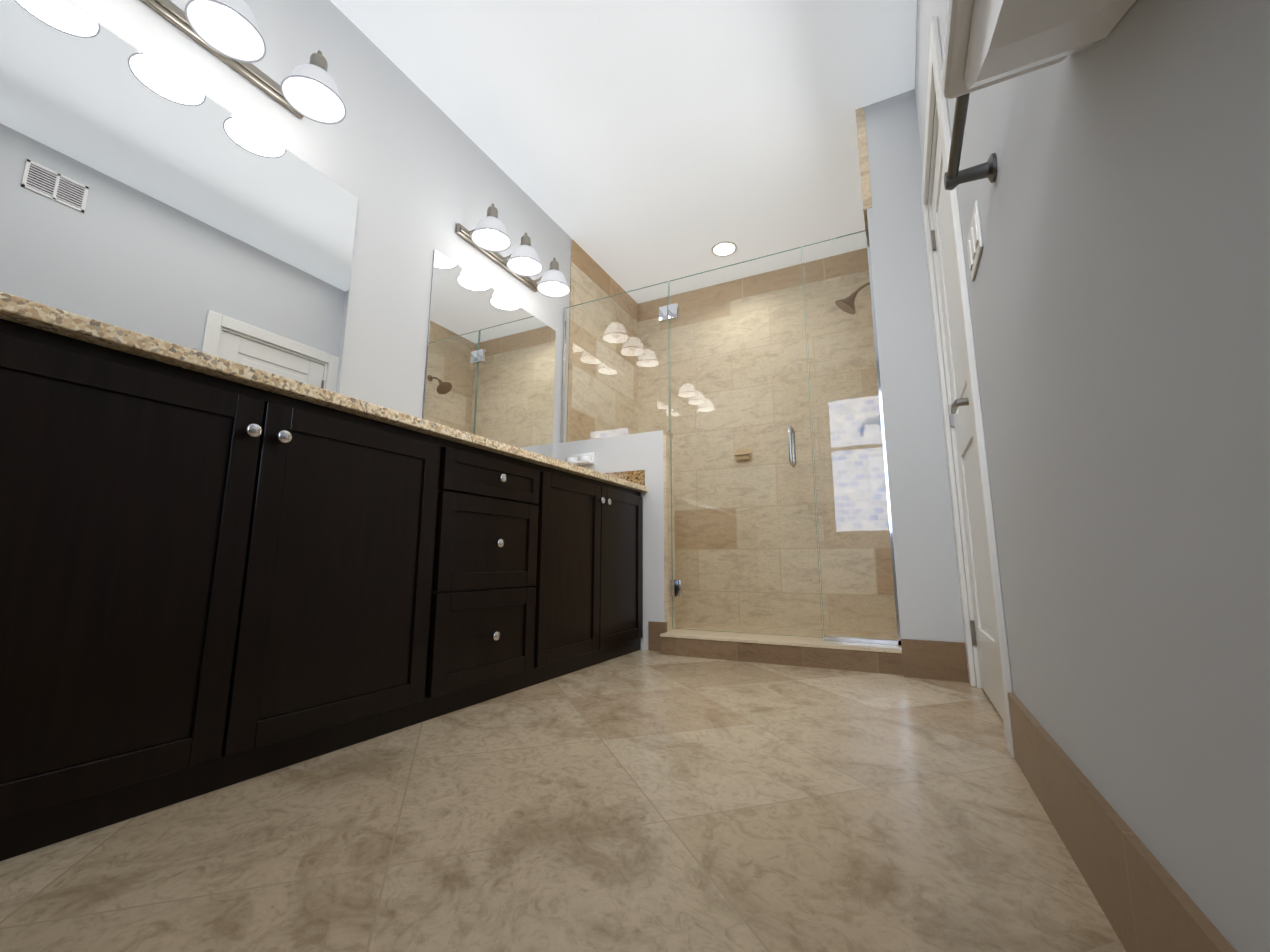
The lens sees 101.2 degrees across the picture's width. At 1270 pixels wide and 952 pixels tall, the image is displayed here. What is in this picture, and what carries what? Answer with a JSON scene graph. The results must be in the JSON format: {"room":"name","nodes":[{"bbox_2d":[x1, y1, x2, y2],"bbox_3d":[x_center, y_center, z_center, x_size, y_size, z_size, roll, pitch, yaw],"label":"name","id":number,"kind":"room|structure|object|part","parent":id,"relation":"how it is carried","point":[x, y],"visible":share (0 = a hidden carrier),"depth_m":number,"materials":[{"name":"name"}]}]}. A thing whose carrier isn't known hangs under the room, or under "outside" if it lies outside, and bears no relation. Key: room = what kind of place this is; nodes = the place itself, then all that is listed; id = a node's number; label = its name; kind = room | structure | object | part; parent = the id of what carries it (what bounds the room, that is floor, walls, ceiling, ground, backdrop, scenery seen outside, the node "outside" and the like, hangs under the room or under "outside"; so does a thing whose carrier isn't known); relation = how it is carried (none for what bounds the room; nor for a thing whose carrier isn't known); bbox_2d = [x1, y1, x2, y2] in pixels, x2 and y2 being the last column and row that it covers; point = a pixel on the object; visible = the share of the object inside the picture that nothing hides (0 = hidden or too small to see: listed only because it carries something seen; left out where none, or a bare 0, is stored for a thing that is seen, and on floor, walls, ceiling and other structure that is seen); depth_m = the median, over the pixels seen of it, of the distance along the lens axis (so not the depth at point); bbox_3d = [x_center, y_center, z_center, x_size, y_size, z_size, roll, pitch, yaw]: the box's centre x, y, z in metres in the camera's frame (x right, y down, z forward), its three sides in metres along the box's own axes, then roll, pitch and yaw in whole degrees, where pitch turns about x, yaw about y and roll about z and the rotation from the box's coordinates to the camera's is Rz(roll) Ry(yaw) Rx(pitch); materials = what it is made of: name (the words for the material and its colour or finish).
{"room":"bathroom","nodes":[
{"label":"bathroom","id":0,"kind":"room"},
{"bbox_2d":[0,0,570,458],"bbox_3d":[-1.107,-0.521,2.244,0.147,2.680,2.678,-5,-11,26],"label":"wall","id":1,"kind":"structure","parent":0,"point":[142,193],"depth_m":1.84,"materials":[{"name":"white paint"}]},
{"bbox_2d":[141,0,345,124],"bbox_3d":[-1.267,-1.429,1.603,0.281,0.203,0.727,-5,-11,26],"label":"sconce","id":2,"kind":"object","parent":1,"relation":"attached to","point":[227,32],"visible":1,"depth_m":1.65,"materials":[{"name":"white glass"}]},
{"bbox_3d":[-0.733,-0.536,2.839,0.006,0.953,0.988,-5,-11,26],"label":"mirror","id":3,"kind":"part","parent":1,"relation":"part of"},
{"bbox_2d":[456,203,569,297],"bbox_3d":[-0.631,-1.221,2.846,0.281,0.203,0.720,-5,-11,26],"label":"sconce","id":4,"kind":"object","parent":1,"relation":"attached to","point":[488,237],"visible":1,"depth_m":2.80,"materials":[{"name":"white glass"}]},
{"bbox_2d":[0,650,1125,951],"bbox_3d":[-0.343,0.703,1.067,2.700,0.120,3.700,-5,-11,26],"label":"floor","id":5,"kind":"structure","parent":0,"point":[642,800],"depth_m":0.87,"materials":[{"name":"tile"}]},
{"bbox_2d":[0,295,647,860],"bbox_3d":[-0.784,0.344,1.867,0.648,0.850,2.544,-5,-11,26],"label":"bathroom vanity","id":6,"kind":"object","parent":5,"relation":"on","point":[216,573],"depth_m":1.11,"materials":[{"name":"black wood"}]},
{"bbox_2d":[0,291,643,486],"bbox_3d":[-0.786,-0.089,1.940,0.642,0.030,2.544,-5,-11,26],"label":"countertop","id":7,"kind":"structure","parent":6,"relation":"on","point":[195,351],"depth_m":1.13,"materials":[{"name":"beige stone"}]},
{"bbox_2d":[676,622,897,639],"bbox_3d":[0.769,1.058,3.244,2.700,0.140,1.240,-5,-11,26],"label":"pan","id":8,"kind":"object","parent":5,"relation":"on","point":[745,630],"visible":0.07,"depth_m":3.40,"materials":[{"name":"stone"}]},
{"bbox_2d":[555,430,664,649],"bbox_3d":[-0.147,0.367,3.048,0.738,1.195,0.111,-5,-11,26],"label":"wall","id":9,"kind":"structure","parent":0,"point":[634,452],"depth_m":2.92,"materials":[{"name":"white paint"}]},
{"bbox_2d":[565,452,593,465],"bbox_3d":[-0.334,-0.104,3.108,0.180,0.075,0.090,-5,-11,26],"label":"electrical outlet","id":10,"kind":"object","parent":9,"relation":"attached to","point":[582,459],"visible":0.85,"depth_m":3.08,"materials":[{"name":"white plastic"}]},
{"bbox_2d":[648,621,666,651],"bbox_3d":[0.121,0.850,2.760,0.104,0.150,0.012,-5,-11,26],"label":"baseboard","id":11,"kind":"structure","parent":9,"relation":"attached to","point":[656,630],"depth_m":2.76,"materials":[{"name":"tile"}]},
{"bbox_2d":[663,430,674,631],"bbox_3d":[0.189,0.340,2.881,0.015,1.195,0.111,-5,-11,26],"label":"wall tiles","id":12,"kind":"structure","parent":9,"relation":"attached to","point":[668,534],"depth_m":2.87,"materials":[{"name":"stone"}]},
{"bbox_2d":[673,435,675,629],"bbox_3d":[-0.114,0.366,3.101,0.750,1.175,0.012,-5,-11,26],"label":"shower wall tile","id":13,"kind":"structure","parent":9,"relation":"attached to","point":[674,525],"depth_m":2.94,"materials":[{"name":"stone"}]},
{"bbox_2d":[330,0,916,303],"bbox_3d":[-0.059,-1.967,2.074,2.700,0.120,4.940,-5,-11,26],"label":"ceiling","id":14,"kind":"structure","parent":0,"point":[628,145],"depth_m":2.58,"materials":[{"name":"white paint"}]},
{"bbox_2d":[711,241,736,256],"bbox_3d":[0.640,-1.625,3.738,0.184,0.004,0.184,-5,-11,26],"label":"recessed light","id":15,"kind":"object","parent":14,"relation":"in","point":[724,249],"depth_m":3.73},
{"bbox_2d":[864,89,964,642],"bbox_3d":[1.331,-0.494,2.380,0.384,2.680,0.235,-5,-11,26],"label":"wall","id":16,"kind":"structure","parent":0,"point":[928,591],"depth_m":2.29,"materials":[{"name":"white paint"}]},
{"bbox_2d":[855,107,871,229],"bbox_3d":[1.164,-1.531,2.638,0.040,0.550,0.237,-5,-11,26],"label":"wall tile","id":17,"kind":"object","parent":16,"relation":"attached to","point":[863,161],"depth_m":2.53,"materials":[{"name":"tile"}]},
{"bbox_2d":[901,639,968,682],"bbox_3d":[1.205,0.741,2.097,0.232,0.150,0.012,-5,-11,26],"label":"baseboard","id":18,"kind":"structure","parent":16,"relation":"attached to","point":[936,660],"depth_m":2.09,"materials":[{"name":"tile"}]},
{"bbox_2d":[915,81,976,686],"bbox_3d":[1.370,-0.526,2.189,0.140,2.680,0.076,-5,-11,26],"label":"wall","id":19,"kind":"structure","parent":0,"point":[928,209],"depth_m":2.39,"materials":[{"name":"white paint"}]},
{"bbox_2d":[915,0,1269,951],"bbox_3d":[0.635,-0.767,0.751,0.140,2.680,3.189,-5,-11,26],"label":"wall","id":20,"kind":"structure","parent":0,"point":[1118,288],"depth_m":0.51,"materials":[{"name":"white paint"}]},
{"bbox_2d":[932,124,1002,718],"bbox_3d":[1.147,-0.254,1.785,0.038,1.994,0.711,-5,-11,26],"label":"door","id":21,"kind":"structure","parent":20,"relation":"in","point":[987,659],"depth_m":1.87,"materials":[{"name":"white wood"}]},
{"bbox_2d":[921,16,1014,757],"bbox_3d":[1.151,-0.298,1.791,0.169,2.099,0.905,-5,-11,26],"label":"door frame","id":22,"kind":"structure","parent":20,"relation":"attached to","point":[940,117],"depth_m":1.56,"materials":[{"name":"white painted wood"}]},
{"bbox_3d":[1.112,-0.258,1.825,0.061,1.720,0.682,-5,-11,26],"label":"door handle","id":23,"kind":"part","parent":22,"relation":"part of","materials":[{"name":"white wood"}]},
{"bbox_2d":[944,93,996,189],"bbox_3d":[0.509,-0.651,0.734,0.086,0.052,0.743,-5,-11,26],"label":"towel rail","id":24,"kind":"object","parent":20,"relation":"attached to","point":[954,176],"visible":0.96,"depth_m":1.00,"materials":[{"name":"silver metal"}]},
{"bbox_2d":[967,201,982,280],"bbox_3d":[0.826,-0.567,1.271,0.008,0.118,0.168,-5,-11,26],"label":"switch plate","id":25,"kind":"object","parent":20,"relation":"attached to","point":[975,244],"visible":0.98,"depth_m":1.25,"materials":[{"name":"white plastic"}]},
{"bbox_2d":[941,0,1135,98],"bbox_3d":[0.362,-0.453,0.456,0.130,0.182,0.395,-5,-11,26],"label":"wall-mounted shelf","id":26,"kind":"object","parent":20,"relation":"attached to","point":[987,43],"visible":1,"depth_m":0.51,"materials":[{"name":"white painted wood"}]},
{"bbox_2d":[1008,693,1236,951],"bbox_3d":[0.384,0.427,0.223,0.012,0.150,2.386,-5,-11,26],"label":"baseboard","id":27,"kind":"structure","parent":20,"relation":"attached to","point":[1146,903],"depth_m":0.66,"materials":[{"name":"tile"}]},
{"bbox_3d":[1.057,-0.255,3.880,2.240,2.660,0.128,-5,-11,26],"label":"wall","id":28,"kind":"structure","parent":0,"visible":0},
{"bbox_2d":[638,270,896,633],"bbox_3d":[0.865,-0.252,3.899,1.880,2.660,0.012,-5,-11,26],"label":"tiled wall","id":29,"kind":"structure","parent":28,"relation":"attached to","point":[851,384],"depth_m":3.79,"materials":[{"name":"tile"}]},
{"bbox_2d":[734,448,751,461],"bbox_3d":[0.801,-0.159,3.866,0.120,0.095,0.074,-5,-11,26],"label":"soap dish","id":30,"kind":"object","parent":29,"relation":"attached to","point":[746,455],"depth_m":3.86,"materials":[{"name":"beige stone"}]},
{"bbox_2d":[638,248,868,321],"bbox_3d":[0.865,-1.481,4.098,1.877,0.170,0.004,-5,-11,26],"label":"wall tile","id":31,"kind":"structure","parent":29,"relation":"attached to","point":[780,274],"depth_m":4.03,"materials":[{"name":"tile"}]},
{"bbox_3d":[0.673,0.841,2.514,1.103,0.088,0.198,-5,-11,26],"label":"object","id":32,"kind":"object","parent":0,"visible":0},
{"bbox_2d":[660,629,901,652],"bbox_3d":[0.670,0.791,2.517,1.103,0.012,0.218,-5,-11,26],"label":"threshold","id":33,"kind":"object","parent":32,"relation":"on","point":[765,639],"depth_m":2.46,"materials":[{"name":"stone"}]},
{"bbox_2d":[560,229,900,644],"bbox_3d":[0.356,-0.183,2.891,1.855,2.030,0.108,-5,-11,26],"label":"glass","id":34,"kind":"object","parent":33,"relation":"on","point":[669,312],"visible":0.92,"depth_m":2.71,"materials":[{"name":"clear glass"}]},
{"bbox_2d":[661,637,903,674],"bbox_3d":[0.626,0.825,2.421,1.103,0.088,0.012,-5,-11,26],"label":"curb","id":35,"kind":"object","parent":32,"relation":"attached to","point":[858,661],"visible":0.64,"depth_m":2.38,"materials":[{"name":"tile"}]},
{"bbox_3d":[-0.247,-0.246,3.948,0.128,2.660,1.180,-5,-11,26],"label":"wall","id":36,"kind":"structure","parent":0,"visible":0},
{"bbox_2d":[566,239,637,441],"bbox_3d":[-0.214,-0.260,3.861,0.012,2.660,1.028,-5,-11,26],"label":"shower wall tile","id":37,"kind":"structure","parent":36,"relation":"attached to","point":[584,287],"depth_m":3.84,"materials":[{"name":"stone"}]},
{"bbox_2d":[572,239,637,320],"bbox_3d":[-0.206,-1.488,4.063,0.004,0.170,1.026,-5,-11,26],"label":"wall tile","id":38,"kind":"structure","parent":36,"relation":"attached to","point":[591,268],"depth_m":3.98,"materials":[{"name":"tile"}]},
{"bbox_3d":[1.634,-0.411,2.935,0.348,2.660,1.040,-5,-11,26],"label":"wall","id":39,"kind":"structure","parent":0,"visible":0},
{"bbox_3d":[1.473,-0.398,3.015,0.012,2.660,1.040,-5,-11,26],"label":"shower wall tile","id":40,"kind":"structure","parent":39,"relation":"attached to","visible":0},
{"bbox_2d":[835,282,869,313],"bbox_3d":[1.349,-1.092,3.172,0.249,0.200,0.142,-5,-11,26],"label":"shower head","id":41,"kind":"object","parent":40,"relation":"attached to","point":[848,300],"depth_m":3.17},
{"bbox_2d":[860,415,880,436],"bbox_3d":[1.344,-0.311,2.930,0.156,0.170,0.170,-5,-11,26],"label":"shower valve","id":42,"kind":"object","parent":40,"relation":"attached to","point":[874,420],"depth_m":2.92,"materials":[{"name":"silver metal"}]}
]}

